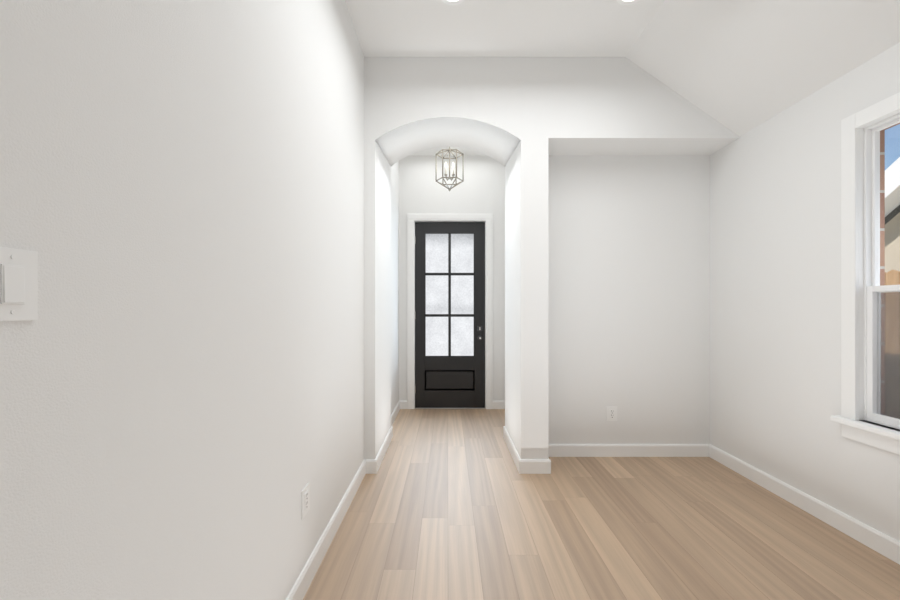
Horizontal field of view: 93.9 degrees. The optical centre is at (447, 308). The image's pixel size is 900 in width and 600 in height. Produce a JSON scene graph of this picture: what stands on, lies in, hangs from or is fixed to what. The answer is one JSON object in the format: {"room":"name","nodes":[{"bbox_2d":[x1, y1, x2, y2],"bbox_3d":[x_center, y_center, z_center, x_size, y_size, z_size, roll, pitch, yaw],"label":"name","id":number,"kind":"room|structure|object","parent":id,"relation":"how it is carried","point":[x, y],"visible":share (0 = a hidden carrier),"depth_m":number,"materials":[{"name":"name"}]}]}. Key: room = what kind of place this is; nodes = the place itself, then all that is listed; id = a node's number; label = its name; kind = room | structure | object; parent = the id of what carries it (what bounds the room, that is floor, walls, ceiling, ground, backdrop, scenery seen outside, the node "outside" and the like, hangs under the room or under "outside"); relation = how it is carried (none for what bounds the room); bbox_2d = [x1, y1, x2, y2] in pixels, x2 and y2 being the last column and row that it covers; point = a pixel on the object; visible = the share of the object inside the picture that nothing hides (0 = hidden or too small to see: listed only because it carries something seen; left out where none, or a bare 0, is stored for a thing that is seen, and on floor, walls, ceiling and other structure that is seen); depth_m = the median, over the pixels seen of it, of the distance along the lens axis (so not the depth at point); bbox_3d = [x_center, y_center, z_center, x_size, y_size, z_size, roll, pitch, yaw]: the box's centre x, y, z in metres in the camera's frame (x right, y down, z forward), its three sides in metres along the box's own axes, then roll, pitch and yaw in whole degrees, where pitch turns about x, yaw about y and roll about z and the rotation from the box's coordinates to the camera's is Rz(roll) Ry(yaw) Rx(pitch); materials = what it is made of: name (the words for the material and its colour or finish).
{"room":"empty living room","nodes":[
{"label":"empty living room","id":0,"kind":"room"},
{"bbox_2d":[0,0,398,599],"bbox_3d":[-0.723,-0.349,1.137,0.167,3.300,8.955,0,0,0],"label":"wall","id":1,"kind":"structure","parent":0,"point":[182,356],"depth_m":1.05,"materials":[{"name":"white paint"}]},
{"bbox_2d":[0,247,37,320],"bbox_3d":[-0.661,-0.037,0.637,0.010,0.110,0.078,0,0,0],"label":"switch plate","id":2,"kind":"object","parent":1,"relation":"attached to","point":[18,284],"visible":1,"depth_m":0.64,"materials":[{"name":"white plastic"}]},
{"bbox_2d":[301,482,309,519],"bbox_3d":[-0.661,0.892,1.956,0.009,0.128,0.100,0,0,0],"label":"electrical outlet","id":3,"kind":"object","parent":1,"relation":"attached to","point":[305,499],"visible":1,"depth_m":1.94,"materials":[{"name":"white plastic"}]},
{"bbox_2d":[286,459,369,599],"bbox_3d":[-0.651,1.247,0.067,0.030,0.108,6.532,0,0,0],"label":"baseboard","id":4,"kind":"structure","parent":1,"relation":"attached to","point":[306,576],"depth_m":2.25,"materials":[{"name":"white paint"}]},
{"bbox_2d":[399,156,504,400],"bbox_3d":[0.057,-0.349,5.545,1.446,3.300,0.140,0,0,0],"label":"wall","id":5,"kind":"structure","parent":0,"point":[480,188],"depth_m":5.47,"materials":[{"name":"white paint"}]},
{"bbox_2d":[415,222,484,407],"bbox_3d":[0.024,0.081,5.481,0.918,2.429,0.121,0,0,0],"label":"door","id":6,"kind":"structure","parent":5,"relation":"in","point":[449,314],"depth_m":5.50,"materials":[{"name":"black wood"}]},
{"bbox_2d":[415,408,484,408],"bbox_3d":[0.026,1.295,5.548,0.920,0.012,0.135,0,0,0],"label":"door sill","id":7,"kind":"structure","parent":5,"relation":"attached to","point":[449,408],"depth_m":5.48,"materials":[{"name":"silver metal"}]},
{"bbox_2d":[407,213,492,408],"bbox_3d":[0.026,0.029,5.532,1.116,2.543,0.166,0,0,0],"label":"door frame","id":8,"kind":"structure","parent":5,"relation":"attached to","point":[413,217],"depth_m":5.45,"materials":[{"name":"white paint"}]},
{"bbox_2d":[364,57,739,459],"bbox_3d":[0.824,-0.349,3.800,2.980,3.300,0.937,0,0,0],"label":"wall","id":9,"kind":"structure","parent":0,"point":[496,108],"depth_m":3.33,"materials":[{"name":"white paint"}]},
{"bbox_2d":[503,426,525,473],"bbox_3d":[0.571,1.247,3.800,0.016,0.108,0.969,0,0,0],"label":"baseboard","id":10,"kind":"structure","parent":9,"relation":"attached to","point":[520,463],"depth_m":3.56,"materials":[{"name":"white paint"}]},
{"bbox_2d":[538,449,550,473],"bbox_3d":[0.805,1.247,3.494,0.016,0.108,0.354,0,0,0],"label":"baseboard","id":11,"kind":"structure","parent":9,"relation":"attached to","point":[546,463],"depth_m":3.32,"materials":[{"name":"white paint"}]},
{"bbox_2d":[303,409,899,599],"bbox_3d":[0.824,1.331,1.137,3.260,0.060,8.955,0,0,0],"label":"floor","id":12,"kind":"structure","parent":0,"point":[449,504],"depth_m":2.42,"materials":[{"name":"brown wood"}]},
{"bbox_2d":[345,0,899,155],"bbox_3d":[0.904,-1.639,1.137,3.420,0.960,8.955,0,0,0],"label":"ceiling","id":13,"kind":"structure","parent":0,"point":[739,68],"depth_m":2.85,"materials":[{"name":"white paint"}]},
{"bbox_2d":[435,147,463,191],"bbox_3d":[0.018,-1.687,4.920,0.332,0.625,0.290,0,0,0],"label":"chandelier","id":14,"kind":"object","parent":13,"relation":"hanging from","point":[449,150],"visible":0.92,"depth_m":4.91,"materials":[{"name":"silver metal"}]},
{"bbox_2d":[441,0,464,4],"bbox_3d":[0.032,-1.996,2.667,0.176,0.006,0.176,0,0,0],"label":"recessed light","id":15,"kind":"object","parent":13,"relation":"in","point":[452,2],"visible":1,"depth_m":2.73,"materials":[{"name":"white plastic"}]},
{"bbox_2d":[617,0,639,4],"bbox_3d":[1.164,-1.996,2.667,0.176,0.006,0.176,0,0,0],"label":"recessed light","id":16,"kind":"object","parent":13,"relation":"in","point":[625,2],"visible":1,"depth_m":2.73,"materials":[{"name":"white plastic"}]},
{"bbox_2d":[548,156,709,443],"bbox_3d":[1.556,-0.053,3.782,1.517,2.708,0.140,0,0,0],"label":"wall","id":17,"kind":"structure","parent":0,"point":[629,287],"depth_m":3.71,"materials":[{"name":"white paint"}]},
{"bbox_2d":[607,407,616,420],"bbox_3d":[1.448,0.926,3.707,0.090,0.126,0.009,0,0,0],"label":"outlet","id":18,"kind":"object","parent":17,"relation":"attached to","point":[611,413],"visible":1,"depth_m":3.71,"materials":[{"name":"white plastic"}]},
{"bbox_2d":[548,444,709,456],"bbox_3d":[1.536,1.247,3.704,1.477,0.108,0.016,0,0,0],"label":"baseboard","id":19,"kind":"structure","parent":17,"relation":"attached to","point":[556,450],"depth_m":3.70,"materials":[{"name":"white paint"}]},
{"bbox_2d":[710,42,899,541],"bbox_3d":[2.369,-0.033,0.256,0.110,2.668,7.192,0,0,0],"label":"wall","id":20,"kind":"structure","parent":0,"point":[775,293],"depth_m":2.82,"materials":[{"name":"white paint"}]},
{"bbox_2d":[710,444,899,564],"bbox_3d":[2.306,1.247,0.255,0.016,0.108,6.912,0,0,0],"label":"baseboard","id":21,"kind":"structure","parent":20,"relation":"attached to","point":[874,539],"depth_m":2.61,"materials":[{"name":"white paint"}]},
{"bbox_2d":[830,92,899,454],"bbox_3d":[2.341,-0.180,1.893,0.163,1.846,1.180,0,0,0],"label":"window","id":22,"kind":"structure","parent":20,"relation":"in","point":[873,356],"depth_m":2.35,"materials":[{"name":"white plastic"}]},
{"bbox_2d":[880,123,899,414],"bbox_3d":[2.474,0.167,0.256,0.100,2.868,7.192,0,0,0],"label":"wall","id":23,"kind":"structure","parent":0,"point":[882,194],"depth_m":2.43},
{"label":"outside","id":24,"kind":"structure","parent":0,"visible":0},
{"bbox_3d":[13.262,1.471,9.000,21.476,0.100,42.000,0,0,0],"label":"ground","id":25,"kind":"structure","parent":24,"visible":0},
{"bbox_2d":[885,270,899,418],"bbox_3d":[4.673,0.502,6.517,0.145,1.838,19.034,0,0,0],"label":"fence","id":26,"kind":"object","parent":25,"relation":"on","point":[892,276],"depth_m":4.35,"materials":[{"name":"brown wood"}]},
{"bbox_2d":[885,157,899,271],"bbox_3d":[10.785,-1.164,3.200,9.330,5.170,7.400,0,0,0],"label":"house","id":27,"kind":"structure","parent":25,"relation":"on","point":[894,172],"depth_m":6.17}
]}

